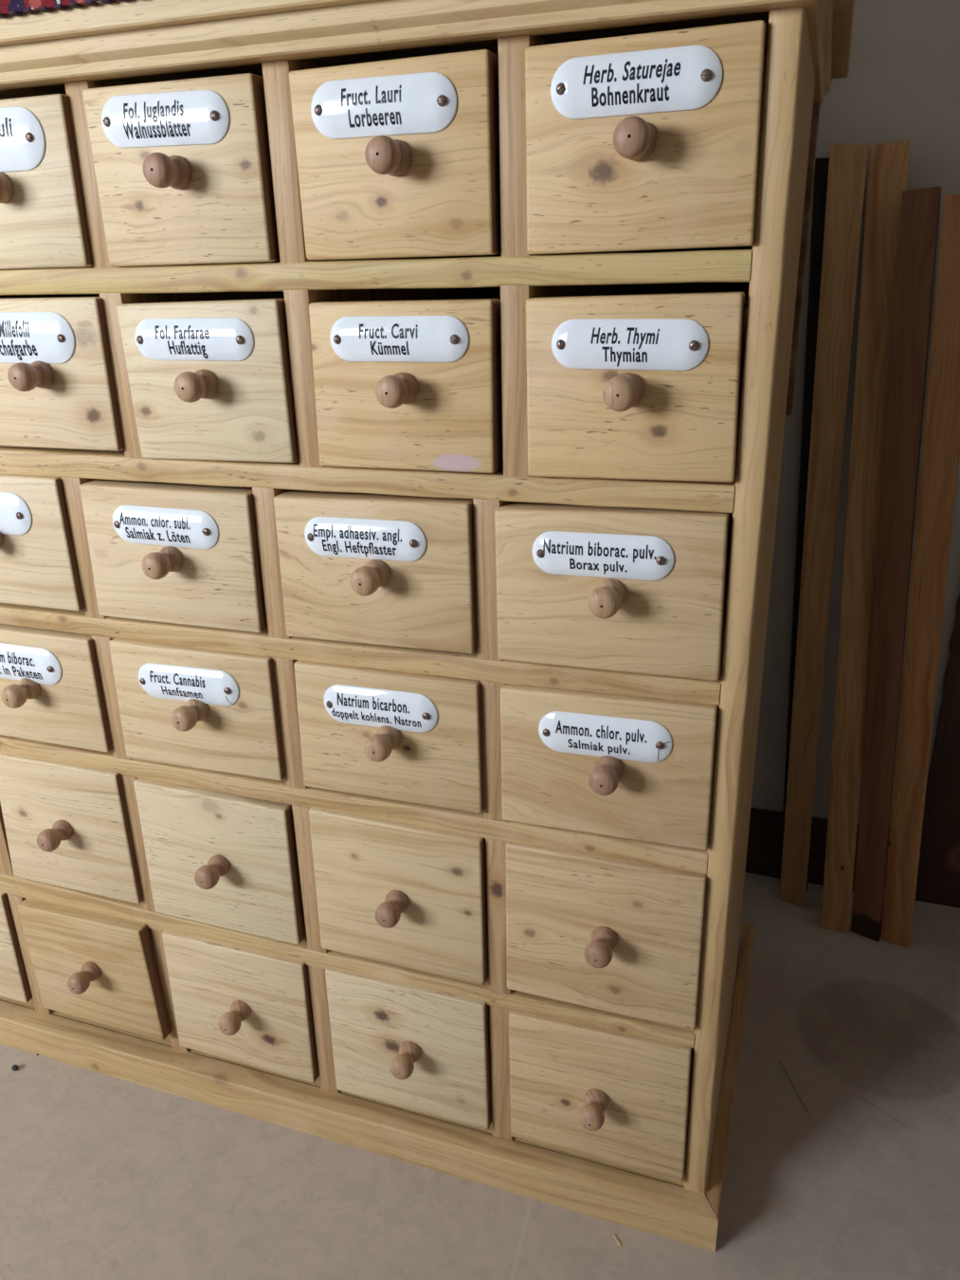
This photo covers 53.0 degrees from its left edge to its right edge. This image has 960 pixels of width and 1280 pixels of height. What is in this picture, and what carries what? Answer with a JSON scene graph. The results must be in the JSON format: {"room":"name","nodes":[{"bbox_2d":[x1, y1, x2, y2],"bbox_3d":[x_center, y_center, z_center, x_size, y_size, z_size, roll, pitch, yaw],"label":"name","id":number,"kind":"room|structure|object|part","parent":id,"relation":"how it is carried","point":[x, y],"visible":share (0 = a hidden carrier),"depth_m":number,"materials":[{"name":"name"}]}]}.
{"room":"storage room","nodes":[
{"label":"storage room","id":0,"kind":"room"},
{"bbox_2d":[0,872,959,1279],"bbox_3d":[-0.749,0.713,0.516,4.452,0.060,2.676,6,23,18],"label":"floor","id":1,"kind":"structure","parent":0,"point":[843,1162],"depth_m":0.91,"materials":[{"name":"concrete"}]},
{"bbox_2d":[11,1064,18,1070],"bbox_3d":[-0.504,0.464,1.045,0.008,0.005,0.006,6,23,18],"label":"pebble","id":2,"kind":"object","parent":1,"relation":"on","point":[14,1067],"visible":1,"depth_m":1.04,"materials":[{"name":"grey stone"}]},
{"bbox_2d":[0,0,856,1252],"bbox_3d":[-0.453,-0.067,1.070,1.528,0.974,0.446,6,23,18],"label":"base cabinet","id":3,"kind":"object","parent":1,"relation":"on","point":[396,396],"visible":1,"depth_m":0.73,"materials":[{"name":"brown wood"}]},
{"bbox_3d":[-0.427,-0.085,0.825,0.022,0.022,0.030,6,23,18],"label":"knob","id":4,"kind":"part","parent":3,"relation":"part of","materials":[{"name":"brown wood"}]},
{"bbox_3d":[-0.360,-0.330,0.702,0.022,0.022,0.030,6,23,18],"label":"knob","id":5,"kind":"part","parent":3,"relation":"part of","materials":[{"name":"brown wood"}]},
{"bbox_3d":[-0.431,-0.110,0.830,0.106,0.037,0.005,6,23,18],"label":"label plate","id":6,"kind":"part","parent":3,"relation":"part of","materials":[{"name":"white ceramic"}]},
{"bbox_3d":[-0.525,0.272,1.203,0.159,0.143,0.318,6,23,18],"label":"drawer","id":7,"kind":"part","parent":3,"relation":"part of","materials":[{"name":"brown wood"}]},
{"bbox_3d":[-0.418,0.048,0.875,0.022,0.022,0.030,6,23,18],"label":"knob","id":8,"kind":"part","parent":3,"relation":"part of","materials":[{"name":"brown wood"}]},
{"bbox_3d":[-0.368,-0.364,0.705,0.118,0.041,0.005,6,23,18],"label":"label plate","id":9,"kind":"part","parent":3,"relation":"part of","materials":[{"name":"white ceramic"}]},
{"bbox_3d":[-0.427,0.021,0.881,0.106,0.036,0.005,6,23,18],"label":"label plate","id":10,"kind":"part","parent":3,"relation":"part of","materials":[{"name":"white ceramic"}]},
{"bbox_3d":[-0.350,-0.205,0.748,0.022,0.022,0.030,6,23,18],"label":"knob","id":11,"kind":"part","parent":3,"relation":"part of","materials":[{"name":"brown wood"}]},
{"bbox_3d":[-0.365,-0.236,0.755,0.113,0.038,0.005,6,23,18],"label":"label plate","id":12,"kind":"part","parent":3,"relation":"part of","materials":[{"name":"white ceramic"}]},
{"bbox_3d":[-0.372,-0.142,0.980,0.159,0.117,0.318,6,23,18],"label":"drawer","id":13,"kind":"part","parent":3,"relation":"part of","materials":[{"name":"brown wood"}]},
{"bbox_3d":[-0.306,-0.392,0.855,0.140,0.113,0.318,6,23,18],"label":"drawer","id":14,"kind":"part","parent":3,"relation":"part of","materials":[{"name":"brown wood"}]},
{"bbox_3d":[-0.411,0.190,0.929,0.022,0.022,0.030,6,23,18],"label":"knob","id":15,"kind":"part","parent":3,"relation":"part of","materials":[{"name":"brown wood"}]},
{"bbox_3d":[-0.366,-0.011,1.030,0.159,0.112,0.318,6,23,18],"label":"drawer","id":16,"kind":"part","parent":3,"relation":"part of","materials":[{"name":"brown wood"}]},
{"bbox_3d":[-0.301,-0.266,0.904,0.140,0.115,0.318,6,23,18],"label":"drawer","id":17,"kind":"part","parent":3,"relation":"part of","materials":[{"name":"brown wood"}]},
{"bbox_2d":[0,0,129,18],"bbox_3d":[-0.410,-0.559,0.824,1.218,0.145,0.385,6,23,18],"label":"rug","id":18,"kind":"object","parent":3,"relation":"on","point":[15,8],"visible":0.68,"depth_m":0.62,"materials":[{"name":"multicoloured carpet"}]},
{"bbox_3d":[-0.358,0.129,1.083,0.156,0.145,0.318,6,23,18],"label":"drawer","id":19,"kind":"part","parent":3,"relation":"part of","materials":[{"name":"brown wood"}]},
{"bbox_3d":[-0.404,0.344,0.979,0.022,0.022,0.030,6,23,18],"label":"knob","id":20,"kind":"part","parent":3,"relation":"part of","materials":[{"name":"brown wood"}]},
{"bbox_3d":[-0.350,0.287,1.139,0.159,0.137,0.326,6,23,18],"label":"drawer","id":21,"kind":"part","parent":3,"relation":"part of","materials":[{"name":"brown wood"}]},
{"bbox_3d":[-0.255,-0.061,0.770,0.022,0.022,0.030,6,23,18],"label":"knob","id":22,"kind":"part","parent":3,"relation":"part of","materials":[{"name":"brown wood"}]},
{"bbox_3d":[-0.215,-0.353,0.652,0.102,0.034,0.005,6,23,18],"label":"label plate","id":23,"kind":"part","parent":3,"relation":"part of","materials":[{"name":"white ceramic"}]},
{"bbox_3d":[-0.254,-0.090,0.772,0.100,0.032,0.005,6,23,18],"label":"label plate","id":24,"kind":"part","parent":3,"relation":"part of","materials":[{"name":"white ceramic"}]},
{"bbox_3d":[-0.213,-0.317,0.652,0.022,0.022,0.030,6,23,18],"label":"knob","id":25,"kind":"part","parent":3,"relation":"part of","materials":[{"name":"brown wood"}]},
{"bbox_3d":[-0.202,-0.122,0.924,0.163,0.115,0.318,6,23,18],"label":"drawer","id":26,"kind":"part","parent":3,"relation":"part of","materials":[{"name":"brown wood"}]},
{"bbox_3d":[-0.159,-0.377,0.806,0.137,0.115,0.318,6,23,18],"label":"drawer","id":27,"kind":"part","parent":3,"relation":"part of","materials":[{"name":"brown wood"}]},
{"bbox_3d":[-0.251,0.039,0.822,0.102,0.034,0.005,6,23,18],"label":"label plate","id":28,"kind":"part","parent":3,"relation":"part of","materials":[{"name":"white ceramic"}]},
{"bbox_3d":[-0.247,0.064,0.817,0.022,0.022,0.030,6,23,18],"label":"knob","id":29,"kind":"part","parent":3,"relation":"part of","materials":[{"name":"brown wood"}]},
{"bbox_3d":[-0.211,-0.219,0.704,0.102,0.030,0.005,6,23,18],"label":"label plate","id":30,"kind":"part","parent":3,"relation":"part of","materials":[{"name":"white ceramic"}]},
{"bbox_3d":[-0.208,-0.185,0.703,0.022,0.022,0.030,6,23,18],"label":"knob","id":31,"kind":"part","parent":3,"relation":"part of","materials":[{"name":"brown wood"}]},
{"bbox_3d":[-0.197,0.006,0.974,0.163,0.116,0.318,6,23,18],"label":"drawer","id":32,"kind":"part","parent":3,"relation":"part of","materials":[{"name":"brown wood"}]},
{"bbox_3d":[-0.153,-0.247,0.856,0.139,0.117,0.318,6,23,18],"label":"drawer","id":33,"kind":"part","parent":3,"relation":"part of","materials":[{"name":"brown wood"}]},
{"bbox_3d":[-0.244,0.212,0.876,0.022,0.022,0.030,6,23,18],"label":"knob","id":34,"kind":"part","parent":3,"relation":"part of","materials":[{"name":"brown wood"}]},
{"bbox_3d":[-0.192,0.151,1.030,0.161,0.148,0.318,6,23,18],"label":"drawer","id":35,"kind":"part","parent":3,"relation":"part of","materials":[{"name":"brown wood"}]},
{"bbox_3d":[-0.240,0.368,0.937,0.022,0.022,0.030,6,23,18],"label":"knob","id":36,"kind":"part","parent":3,"relation":"part of","materials":[{"name":"brown wood"}]},
{"bbox_3d":[-0.188,0.309,1.091,0.160,0.146,0.318,6,23,18],"label":"drawer","id":37,"kind":"part","parent":3,"relation":"part of","materials":[{"name":"brown wood"}]},
{"bbox_3d":[-0.445,0.195,1.173,1.440,0.030,0.360,6,23,18],"label":"rail","id":38,"kind":"part","parent":3,"relation":"part of","materials":[{"name":"brown wood"}]},
{"bbox_3d":[-0.450,0.037,1.111,1.440,0.021,0.360,6,23,18],"label":"rail","id":39,"kind":"part","parent":3,"relation":"part of","materials":[{"name":"brown wood"}]},
{"bbox_3d":[-0.453,-0.093,1.060,1.440,0.022,0.360,6,23,18],"label":"rail","id":40,"kind":"part","parent":3,"relation":"part of","materials":[{"name":"brown wood"}]},
{"bbox_3d":[-0.087,-0.074,0.716,0.100,0.031,0.005,6,23,18],"label":"label plate","id":41,"kind":"part","parent":3,"relation":"part of","materials":[{"name":"white ceramic"}]},
{"bbox_3d":[-0.456,-0.225,1.009,1.440,0.022,0.360,6,23,18],"label":"rail","id":42,"kind":"part","parent":3,"relation":"part of","materials":[{"name":"brown wood"}]},
{"bbox_3d":[-0.082,-0.046,0.712,0.022,0.022,0.030,6,23,18],"label":"knob","id":43,"kind":"part","parent":3,"relation":"part of","materials":[{"name":"brown wood"}]},
{"bbox_3d":[-0.030,-0.105,0.867,0.160,0.118,0.318,6,23,18],"label":"drawer","id":44,"kind":"part","parent":3,"relation":"part of","materials":[{"name":"brown wood"}]},
{"bbox_3d":[-0.460,-0.357,0.957,1.440,0.020,0.360,6,23,18],"label":"rail","id":45,"kind":"part","parent":3,"relation":"part of","materials":[{"name":"brown wood"}]},
{"bbox_3d":[-0.081,0.055,0.765,0.100,0.035,0.005,6,23,18],"label":"label plate","id":46,"kind":"part","parent":3,"relation":"part of","materials":[{"name":"white ceramic"}]},
{"bbox_3d":[-0.078,0.082,0.761,0.022,0.022,0.030,6,23,18],"label":"knob","id":47,"kind":"part","parent":3,"relation":"part of","materials":[{"name":"brown wood"}]},
{"bbox_3d":[-0.062,-0.334,0.602,0.100,0.033,0.005,6,23,18],"label":"label plate","id":48,"kind":"part","parent":3,"relation":"part of","materials":[{"name":"white ceramic"}]},
{"bbox_3d":[-0.058,-0.301,0.600,0.022,0.022,0.030,6,23,18],"label":"knob","id":49,"kind":"part","parent":3,"relation":"part of","materials":[{"name":"brown wood"}]},
{"bbox_3d":[-0.024,0.024,0.916,0.161,0.115,0.318,6,23,18],"label":"drawer","id":50,"kind":"part","parent":3,"relation":"part of","materials":[{"name":"brown wood"}]},
{"bbox_3d":[-0.076,0.230,0.820,0.022,0.022,0.030,6,23,18],"label":"knob","id":51,"kind":"part","parent":3,"relation":"part of","materials":[{"name":"brown wood"}]},
{"bbox_3d":[-0.006,-0.362,0.755,0.137,0.114,0.318,6,23,18],"label":"drawer","id":52,"kind":"part","parent":3,"relation":"part of","materials":[{"name":"brown wood"}]},
{"bbox_3d":[-0.057,-0.169,0.653,0.022,0.022,0.030,6,23,18],"label":"knob","id":53,"kind":"part","parent":3,"relation":"part of","materials":[{"name":"brown wood"}]},
{"bbox_3d":[-0.021,0.168,0.973,0.160,0.149,0.318,6,23,18],"label":"drawer","id":54,"kind":"part","parent":3,"relation":"part of","materials":[{"name":"brown wood"}]},
{"bbox_3d":[-0.057,-0.204,0.653,0.102,0.030,0.005,6,23,18],"label":"label plate","id":55,"kind":"part","parent":3,"relation":"part of","materials":[{"name":"white ceramic"}]},
{"bbox_3d":[-0.069,0.385,0.879,0.022,0.022,0.030,6,23,18],"label":"knob","id":56,"kind":"part","parent":3,"relation":"part of","materials":[{"name":"brown wood"}]},
{"bbox_3d":[-0.527,-0.431,0.731,1.528,0.046,0.039,6,23,18],"label":"cornice","id":57,"kind":"part","parent":3,"relation":"part of","materials":[{"name":"brown wood"}]},
{"bbox_3d":[-0.003,-0.230,0.807,0.137,0.114,0.318,6,23,18],"label":"drawer","id":58,"kind":"part","parent":3,"relation":"part of","materials":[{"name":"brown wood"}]},
{"bbox_3d":[-0.017,0.326,1.034,0.158,0.147,0.318,6,23,18],"label":"drawer","id":59,"kind":"part","parent":3,"relation":"part of","materials":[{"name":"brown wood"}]},
{"bbox_3d":[0.097,0.403,0.825,0.022,0.022,0.030,6,23,18],"label":"knob","id":60,"kind":"part","parent":3,"relation":"part of","materials":[{"name":"brown wood"}]},
{"bbox_3d":[0.095,0.244,0.761,0.022,0.022,0.030,6,23,18],"label":"knob","id":61,"kind":"part","parent":3,"relation":"part of","materials":[{"name":"brown wood"}]},
{"bbox_3d":[0.153,0.343,0.978,0.158,0.149,0.318,6,23,18],"label":"drawer","id":62,"kind":"part","parent":3,"relation":"part of","materials":[{"name":"brown wood"}]},
{"bbox_3d":[0.083,-0.057,0.659,0.099,0.032,0.005,6,23,18],"label":"label plate","id":63,"kind":"part","parent":3,"relation":"part of","materials":[{"name":"white ceramic"}]},
{"bbox_3d":[0.091,0.072,0.708,0.100,0.035,0.005,6,23,18],"label":"label plate","id":64,"kind":"part","parent":3,"relation":"part of","materials":[{"name":"white ceramic"}]},
{"bbox_3d":[0.092,0.100,0.705,0.022,0.022,0.030,6,23,18],"label":"knob","id":65,"kind":"part","parent":3,"relation":"part of","materials":[{"name":"brown wood"}]},
{"bbox_3d":[0.148,0.185,0.916,0.160,0.148,0.318,6,23,18],"label":"drawer","id":66,"kind":"part","parent":3,"relation":"part of","materials":[{"name":"brown wood"}]},
{"bbox_3d":[0.086,-0.028,0.656,0.022,0.022,0.030,6,23,18],"label":"knob","id":67,"kind":"part","parent":3,"relation":"part of","materials":[{"name":"brown wood"}]},
{"bbox_3d":[0.144,0.040,0.860,0.161,0.120,0.318,6,23,18],"label":"drawer","id":68,"kind":"part","parent":3,"relation":"part of","materials":[{"name":"brown wood"}]},
{"bbox_3d":[0.140,-0.088,0.810,0.162,0.119,0.318,6,23,18],"label":"drawer","id":69,"kind":"part","parent":3,"relation":"part of","materials":[{"name":"brown wood"}]},
{"bbox_3d":[0.089,-0.155,0.604,0.022,0.022,0.030,6,23,18],"label":"knob","id":70,"kind":"part","parent":3,"relation":"part of","materials":[{"name":"brown wood"}]},
{"bbox_3d":[0.092,-0.185,0.604,0.100,0.031,0.005,6,23,18],"label":"label plate","id":71,"kind":"part","parent":3,"relation":"part of","materials":[{"name":"white ceramic"}]},
{"bbox_3d":[0.088,-0.287,0.551,0.022,0.022,0.030,6,23,18],"label":"knob","id":72,"kind":"part","parent":3,"relation":"part of","materials":[{"name":"brown wood"}]},
{"bbox_3d":[0.088,-0.319,0.552,0.099,0.032,0.005,6,23,18],"label":"label plate","id":73,"kind":"part","parent":3,"relation":"part of","materials":[{"name":"white ceramic"}]},
{"bbox_3d":[0.148,-0.215,0.756,0.139,0.117,0.318,6,23,18],"label":"drawer","id":74,"kind":"part","parent":3,"relation":"part of","materials":[{"name":"brown wood"}]},
{"bbox_3d":[0.145,-0.346,0.705,0.139,0.116,0.318,6,23,18],"label":"drawer","id":75,"kind":"part","parent":3,"relation":"part of","materials":[{"name":"brown wood"}]},
{"bbox_3d":[0.184,0.063,0.700,0.019,0.894,0.036,6,23,18],"label":"corner post","id":76,"kind":"part","parent":3,"relation":"part of","materials":[{"name":"brown wood"}]},
{"bbox_3d":[0.231,0.013,0.824,0.017,0.896,0.246,6,23,18],"label":"panel","id":77,"kind":"part","parent":3,"relation":"part of","materials":[{"name":"brown wood"}]},
{"bbox_2d":[613,1234,621,1246],"bbox_3d":[0.120,0.528,0.847,0.003,0.001,0.012,-11,23,-23],"label":"chip","id":78,"kind":"object","parent":1,"relation":"on","point":[614,1235],"visible":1,"depth_m":0.85,"materials":[{"name":"beige wood"}]},
{"bbox_2d":[780,157,829,891],"bbox_3d":[0.399,-0.085,1.164,0.081,0.897,0.021,13,26,33],"label":"batten","id":79,"kind":"object","parent":1,"relation":"on","point":[821,172],"visible":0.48,"depth_m":1.09,"materials":[{"name":"brown wood"}]},
{"bbox_2d":[780,142,868,907],"bbox_3d":[0.397,-0.082,1.138,0.061,0.910,0.048,6,23,18],"label":"wooden plank","id":80,"kind":"object","parent":1,"relation":"on","point":[848,162],"visible":1,"depth_m":1.10,"materials":[{"name":"brown wood"}]},
{"bbox_2d":[821,139,911,932],"bbox_3d":[0.437,-0.072,1.111,0.040,0.909,0.118,-4,21,-5],"label":"wooden plank","id":81,"kind":"object","parent":1,"relation":"on","point":[888,166],"visible":0.98,"depth_m":1.08,"materials":[{"name":"brown wood"}]},
{"bbox_2d":[851,185,942,941],"bbox_3d":[0.469,-0.041,1.094,0.035,0.863,0.104,-10,23,-20],"label":"wooden plank","id":82,"kind":"object","parent":1,"relation":"on","point":[921,208],"visible":1,"depth_m":1.07,"materials":[{"name":"brown wood"}]},
{"bbox_2d":[880,193,959,947],"bbox_3d":[0.503,-0.034,1.082,0.039,0.856,0.101,-8,22,-15],"label":"wooden plank","id":83,"kind":"object","parent":1,"relation":"on","point":[941,436],"visible":1,"depth_m":1.07,"materials":[{"name":"brown wood"}]},
{"bbox_2d":[750,0,959,827],"bbox_3d":[-0.357,-0.926,1.183,4.260,2.487,0.096,6,23,18],"label":"wall","id":84,"kind":"structure","parent":0,"point":[903,82],"depth_m":1.02,"materials":[{"name":"white paint"}]},
{"bbox_2d":[745,807,890,890],"bbox_3d":[-0.896,0.146,1.755,3.092,0.100,0.008,6,23,18],"label":"baseboard","id":85,"kind":"structure","parent":84,"relation":"attached to","point":[764,850],"depth_m":1.31,"materials":[{"name":"black wood"}]},
{"bbox_2d":[915,592,959,908],"bbox_3d":[0.898,-0.582,0.793,0.745,2.067,0.007,6,23,18],"label":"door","id":86,"kind":"structure","parent":84,"relation":"in","point":[939,875],"depth_m":1.22,"materials":[{"name":"brown wood"}]}
]}

